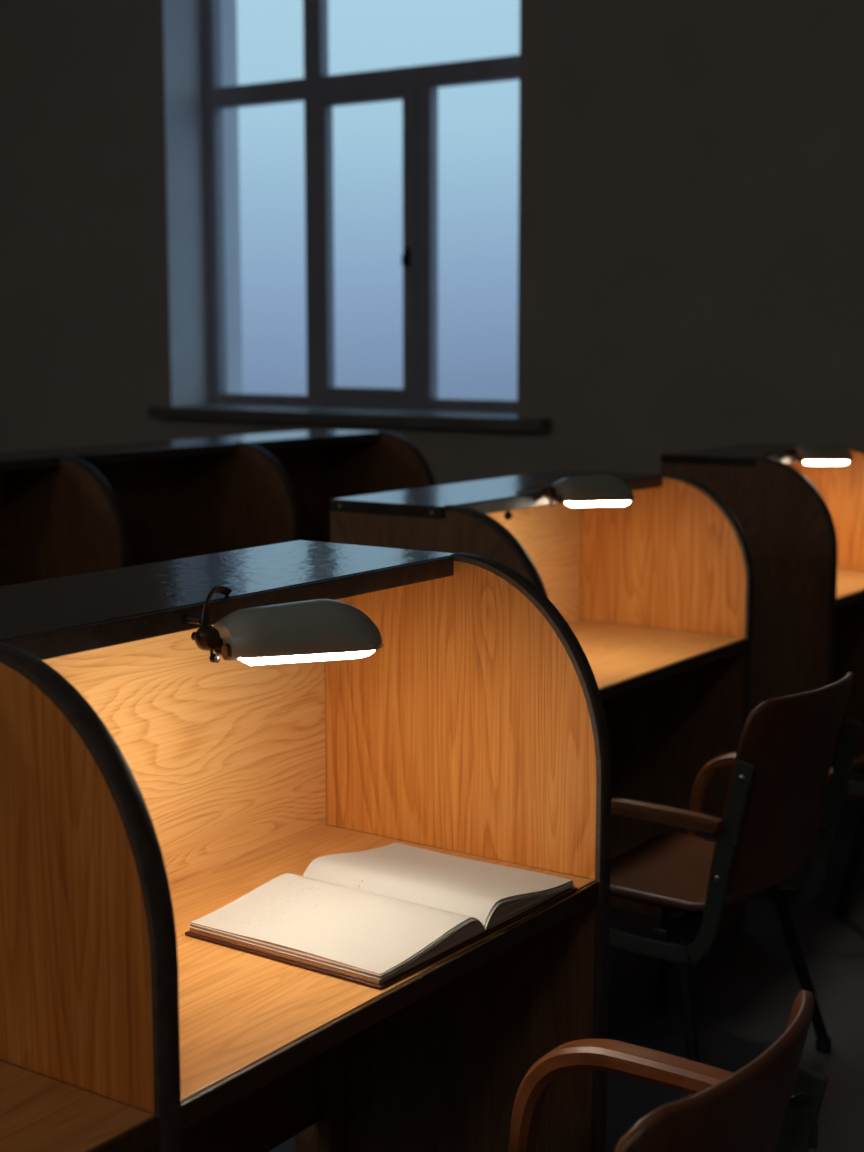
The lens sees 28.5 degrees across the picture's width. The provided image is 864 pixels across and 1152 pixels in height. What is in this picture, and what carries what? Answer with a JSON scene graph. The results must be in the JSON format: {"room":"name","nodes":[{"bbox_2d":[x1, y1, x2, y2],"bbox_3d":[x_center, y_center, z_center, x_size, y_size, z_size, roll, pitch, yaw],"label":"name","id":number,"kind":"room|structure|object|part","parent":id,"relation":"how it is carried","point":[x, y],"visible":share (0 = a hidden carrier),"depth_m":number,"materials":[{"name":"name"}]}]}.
{"room":"library","nodes":[
{"label":"library","id":0,"kind":"room"},
{"bbox_2d":[0,0,863,485],"bbox_3d":[2.038,-1.400,6.700,11.400,3.900,0.560,6,10,34],"label":"wall","id":1,"kind":"structure","parent":0,"point":[691,215],"depth_m":7.34,"materials":[{"name":"grey paint"}]},
{"bbox_2d":[147,0,551,431],"bbox_3d":[-0.298,-2.018,8.209,2.360,2.538,0.710,6,10,34],"label":"window","id":2,"kind":"structure","parent":1,"relation":"in","point":[417,86],"depth_m":8.35,"materials":[{"name":"grey paint"}]},
{"bbox_3d":[-0.390,-0.772,8.250,2.360,0.058,0.385,6,10,34],"label":"sill","id":3,"kind":"part","parent":2,"relation":"part of","materials":[{"name":"grey stone"}]},
{"bbox_3d":[-0.315,-1.614,8.339,0.618,1.463,0.062,6,10,34],"label":"casement sash","id":4,"kind":"part","parent":2,"relation":"part of","materials":[{"name":"glass"}]},
{"bbox_3d":[-0.126,-1.530,8.156,0.030,0.090,0.040,6,10,34],"label":"handle","id":5,"kind":"part","parent":2,"relation":"part of","materials":[{"name":"black metal"}]},
{"bbox_2d":[269,800,863,1151],"bbox_3d":[-0.715,1.138,3.027,11.800,0.100,10.260,6,10,34],"label":"floor","id":6,"kind":"structure","parent":0,"point":[746,987],"depth_m":3.90,"materials":[{"name":"black"}]},
{"bbox_2d":[0,429,435,585],"bbox_3d":[-1.100,0.219,5.048,0.549,1.155,3.174,6,10,34],"label":"study carrel","id":7,"kind":"object","parent":6,"relation":"on","point":[67,511],"visible":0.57,"depth_m":5.56,"materials":[{"name":"brown wood"}]},
{"bbox_3d":[-1.498,-0.102,4.800,0.018,0.392,0.759,6,10,34],"label":"panel","id":8,"kind":"part","parent":7,"relation":"part of","materials":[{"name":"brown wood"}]},
{"bbox_3d":[-1.100,0.220,5.051,0.545,1.152,0.025,6,10,34],"label":"panel","id":9,"kind":"part","parent":7,"relation":"part of","materials":[{"name":"brown wood"}]},
{"bbox_3d":[-1.053,-0.192,5.438,0.018,0.392,0.751,6,10,34],"label":"panel","id":10,"kind":"part","parent":7,"relation":"part of","materials":[{"name":"brown wood"}]},
{"bbox_2d":[0,429,378,461],"bbox_3d":[-1.204,-0.347,5.040,0.296,0.026,3.174,6,10,34],"label":"shelf","id":11,"kind":"object","parent":7,"relation":"attached to","point":[220,446],"depth_m":5.52,"materials":[{"name":"black wood"}]},
{"bbox_3d":[-0.658,0.130,5.686,0.545,1.152,0.025,6,10,34],"label":"panel","id":12,"kind":"part","parent":7,"relation":"part of","materials":[{"name":"brown wood"}]},
{"bbox_3d":[-0.608,-0.282,6.077,0.018,0.392,0.762,6,10,34],"label":"panel","id":13,"kind":"part","parent":7,"relation":"part of","materials":[{"name":"brown wood"}]},
{"bbox_3d":[-0.209,0.040,6.330,0.545,1.152,0.025,6,10,34],"label":"panel","id":14,"kind":"part","parent":7,"relation":"part of","materials":[{"name":"brown wood"}]},
{"bbox_2d":[0,540,611,1151],"bbox_3d":[-0.483,0.657,1.806,0.549,1.194,1.783,6,10,34],"label":"study carrel","id":15,"kind":"object","parent":6,"relation":"on","point":[149,785],"visible":1,"depth_m":2.33,"materials":[{"name":"brown wood"}]},
{"bbox_3d":[-0.478,0.657,1.817,0.545,1.191,0.025,6,10,34],"label":"panel","id":16,"kind":"part","parent":15,"relation":"part of","materials":[{"name":"brown wood"}]},
{"bbox_3d":[-0.406,0.240,2.239,0.018,0.430,0.836,6,10,34],"label":"panel","id":17,"kind":"part","parent":15,"relation":"part of","materials":[{"name":"brown wood"}]},
{"bbox_2d":[0,540,454,641],"bbox_3d":[-0.587,0.071,1.796,0.296,0.026,1.783,6,10,34],"label":"shelf","id":18,"kind":"object","parent":15,"relation":"attached to","point":[144,601],"depth_m":2.14,"materials":[{"name":"black wood"}]},
{"bbox_2d":[182,585,383,664],"bbox_3d":[-0.173,0.055,1.990,0.237,0.088,0.137,-1,8,-7],"label":"lamp","id":19,"kind":"object","parent":15,"relation":"attached to","point":[316,629],"visible":1,"depth_m":1.95,"materials":[{"name":"grey metal"}]},
{"bbox_3d":[-0.260,0.070,1.937,0.031,0.029,0.029,6,10,34],"label":"knob","id":20,"kind":"part","parent":19,"relation":"part of","materials":[{"name":"brown metal"}]},
{"bbox_3d":[-0.253,0.035,1.991,0.008,0.048,0.117,1,8,8],"label":"clamp arm","id":21,"kind":"part","parent":19,"relation":"part of","materials":[{"name":"metal"}]},
{"bbox_3d":[-0.245,0.080,1.958,0.028,0.022,0.022,6,10,34],"label":"knob","id":22,"kind":"part","parent":19,"relation":"part of","materials":[{"name":"brown metal"}]},
{"bbox_3d":[-0.154,0.058,1.994,0.199,0.059,0.088,-4,9,-28],"label":"lamp shade","id":23,"kind":"part","parent":19,"relation":"part of","materials":[{"name":"grey metal"}]},
{"bbox_2d":[239,650,374,664],"bbox_3d":[-0.151,0.081,1.994,0.183,0.034,0.052,-4,9,-28],"label":"diffuser","id":24,"kind":"object","parent":19,"relation":"attached to","point":[251,657],"depth_m":1.96,"materials":[{"name":"white plastic"}]},
{"bbox_3d":[-0.159,0.773,2.634,0.029,0.733,0.034,6,10,34],"label":"corner post","id":25,"kind":"part","parent":15,"relation":"part of","materials":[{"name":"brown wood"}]},
{"bbox_2d":[185,842,576,989],"bbox_3d":[-0.056,0.418,2.202,0.308,0.036,0.436,6,10,35],"label":"open notebook","id":26,"kind":"object","parent":15,"relation":"on","point":[376,918],"visible":1,"depth_m":2.14,"materials":[{"name":"beige paper"}]},
{"bbox_3d":[0.013,0.557,2.521,0.545,1.191,0.025,6,10,34],"label":"panel","id":27,"kind":"part","parent":15,"relation":"part of","materials":[{"name":"brown wood"}]},
{"bbox_2d":[330,469,753,932],"bbox_3d":[0.288,0.367,3.999,0.549,1.155,1.004,6,10,34],"label":"study carrel","id":28,"kind":"object","parent":6,"relation":"on","point":[655,590],"depth_m":4.28,"materials":[{"name":"brown wood"}]},
{"bbox_3d":[0.011,0.424,3.605,0.545,1.152,0.025,6,10,34],"label":"panel","id":29,"kind":"part","parent":28,"relation":"part of","materials":[{"name":"brown wood"}]},
{"bbox_2d":[330,469,659,518],"bbox_3d":[0.185,-0.199,3.992,0.296,0.026,1.002,6,10,34],"label":"shelf","id":30,"kind":"object","parent":28,"relation":"attached to","point":[486,496],"depth_m":3.73,"materials":[{"name":"black wood"}]},
{"bbox_3d":[0.167,-0.135,3.723,0.018,0.025,0.018,6,10,34],"label":"coat knob","id":31,"kind":"part","parent":28,"relation":"part of","materials":[{"name":"black metal"}]},
{"bbox_3d":[0.113,0.001,4.070,0.018,0.392,0.943,6,10,34],"label":"panel","id":32,"kind":"part","parent":28,"relation":"part of","materials":[{"name":"brown wood"}]},
{"bbox_2d":[515,475,633,506],"bbox_3d":[0.330,-0.191,3.809,0.270,0.069,0.107,-3,9,-20],"label":"lamp","id":33,"kind":"object","parent":28,"relation":"attached to","point":[594,490],"visible":1,"depth_m":3.78,"materials":[{"name":"grey metal"}]},
{"bbox_3d":[0.221,-0.194,3.789,0.077,0.020,0.010,6,10,34],"label":"clamp arm","id":34,"kind":"part","parent":33,"relation":"part of","materials":[{"name":"metal"}]},
{"bbox_3d":[0.255,-0.186,3.762,0.031,0.029,0.029,6,10,34],"label":"knob","id":35,"kind":"part","parent":33,"relation":"part of","materials":[{"name":"brown metal"}]},
{"bbox_3d":[0.271,-0.176,3.784,0.028,0.022,0.022,6,10,34],"label":"knob","id":36,"kind":"part","parent":33,"relation":"part of","materials":[{"name":"brown metal"}]},
{"bbox_3d":[0.361,-0.198,3.820,0.199,0.059,0.088,-4,9,-28],"label":"lamp shade","id":37,"kind":"part","parent":33,"relation":"part of","materials":[{"name":"grey metal"}]},
{"bbox_2d":[565,501,629,506],"bbox_3d":[0.365,-0.174,3.820,0.183,0.034,0.052,-4,9,-28],"label":"diffuser","id":38,"kind":"object","parent":33,"relation":"attached to","point":[571,503],"depth_m":3.79,"materials":[{"name":"white plastic"}]},
{"bbox_3d":[0.563,0.312,4.397,0.545,1.152,0.025,6,10,34],"label":"panel","id":39,"kind":"part","parent":28,"relation":"part of","materials":[{"name":"brown wood"}]},
{"bbox_2d":[508,990,827,1151],"bbox_3d":[0.103,0.838,1.786,0.528,0.841,0.544,6,10,34],"label":"armchair","id":40,"kind":"object","parent":6,"relation":"on","point":[773,1103],"visible":1,"depth_m":1.69,"materials":[{"name":"brown wood"}]},
{"bbox_3d":[0.238,0.716,1.959,0.334,0.345,0.056,6,10,34],"label":"armrest","id":41,"kind":"part","parent":40,"relation":"part of","materials":[{"name":"brown wood"}]},
{"bbox_3d":[0.261,0.633,1.647,0.145,0.396,0.412,6,10,34],"label":"backrest","id":42,"kind":"part","parent":40,"relation":"part of","materials":[{"name":"brown wood"}]},
{"bbox_2d":[609,672,861,1095],"bbox_3d":[0.550,0.604,3.449,0.528,0.841,0.544,7,10,39],"label":"armchair","id":43,"kind":"object","parent":6,"relation":"on","point":[781,773],"visible":0.93,"depth_m":3.27,"materials":[{"name":"brown wood"}]},
{"bbox_3d":[0.522,0.793,3.790,0.025,0.336,0.109,0,8,-1],"label":"leg","id":44,"kind":"part","parent":43,"relation":"part of","materials":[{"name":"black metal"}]},
{"bbox_3d":[0.405,0.568,3.261,0.335,0.273,0.056,7,10,39],"label":"armrest","id":45,"kind":"part","parent":43,"relation":"part of","materials":[{"name":"brown wood"}]},
{"bbox_3d":[0.493,0.870,3.242,0.025,0.338,0.131,-2,8,-13],"label":"leg","id":46,"kind":"part","parent":43,"relation":"part of","materials":[{"name":"black metal"}]},
{"bbox_3d":[0.479,0.642,3.514,0.288,0.046,0.444,7,10,39],"label":"seat frame","id":47,"kind":"part","parent":43,"relation":"part of","materials":[{"name":"black metal"}]},
{"bbox_3d":[0.501,0.617,3.491,0.394,0.069,0.410,7,10,39],"label":"seat","id":48,"kind":"part","parent":43,"relation":"part of","materials":[{"name":"brown wood"}]},
{"bbox_3d":[0.701,0.517,3.614,0.335,0.275,0.056,7,10,39],"label":"armrest","id":49,"kind":"part","parent":43,"relation":"part of","materials":[{"name":"brown wood"}]},
{"bbox_3d":[0.698,0.401,3.297,0.145,0.396,0.412,7,10,39],"label":"backrest","id":50,"kind":"part","parent":43,"relation":"part of","materials":[{"name":"brown wood"}]},
{"bbox_3d":[0.777,0.822,3.582,0.131,0.338,0.025,0,8,2],"label":"leg","id":51,"kind":"part","parent":43,"relation":"part of","materials":[{"name":"black metal"}]},
{"bbox_2d":[661,443,863,857],"bbox_3d":[1.099,0.190,5.257,0.549,1.155,0.678,6,10,34],"label":"study carrel","id":52,"kind":"object","parent":6,"relation":"on","point":[801,523],"visible":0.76,"depth_m":4.92,"materials":[{"name":"brown wood"}]},
{"bbox_2d":[661,443,798,466],"bbox_3d":[0.995,-0.377,5.249,0.296,0.026,0.678,6,10,34],"label":"shelf","id":53,"kind":"object","parent":52,"relation":"attached to","point":[750,454],"depth_m":5.04,"materials":[{"name":"black wood"}]},
{"bbox_2d":[764,441,851,464],"bbox_3d":[1.128,-0.365,5.050,0.270,0.069,0.107,-3,9,-20],"label":"lamp","id":54,"kind":"object","parent":52,"relation":"attached to","point":[825,452],"visible":1,"depth_m":5.02,"materials":[{"name":"grey metal"}]},
{"bbox_3d":[1.019,-0.368,5.030,0.077,0.019,0.010,6,10,34],"label":"clamp arm","id":55,"kind":"part","parent":54,"relation":"part of","materials":[{"name":"metal"}]},
{"bbox_3d":[1.054,-0.360,5.003,0.031,0.029,0.029,6,10,34],"label":"knob","id":56,"kind":"part","parent":54,"relation":"part of","materials":[{"name":"black metal"}]},
{"bbox_3d":[1.160,-0.372,5.061,0.199,0.059,0.088,-4,9,-28],"label":"lamp shade","id":57,"kind":"part","parent":54,"relation":"part of","materials":[{"name":"grey metal"}]},
{"bbox_2d":[804,461,847,464],"bbox_3d":[1.163,-0.348,5.061,0.183,0.034,0.052,-4,9,-28],"label":"diffuser","id":58,"kind":"object","parent":54,"relation":"attached to","point":[807,462],"depth_m":5.04,"materials":[{"name":"white plastic"}]},
{"bbox_3d":[1.281,0.154,5.522,0.545,1.152,0.025,6,10,34],"label":"panel","id":59,"kind":"part","parent":52,"relation":"part of","materials":[{"name":"brown wood"}]},
{"bbox_2d":[835,755,863,916],"bbox_3d":[1.410,0.456,4.492,0.528,0.841,0.544,4,9,28],"label":"armchair","id":60,"kind":"object","parent":6,"relation":"on","point":[856,786],"visible":0.8,"depth_m":4.43,"materials":[{"name":"grey paint"}]},
{"bbox_3d":[1.111,0.702,4.436,0.109,0.336,0.025,-3,9,-21],"label":"leg","id":61,"kind":"part","parent":60,"relation":"part of","materials":[{"name":"black metal"}]},
{"bbox_3d":[1.355,0.471,4.525,0.394,0.069,0.410,4,9,28],"label":"seat","id":62,"kind":"part","parent":60,"relation":"part of","materials":[{"name":"brown wood"}]},
{"bbox_3d":[1.329,0.497,4.542,0.288,0.046,0.444,4,9,28],"label":"seat frame","id":63,"kind":"part","parent":60,"relation":"part of","materials":[{"name":"black metal"}]}
]}

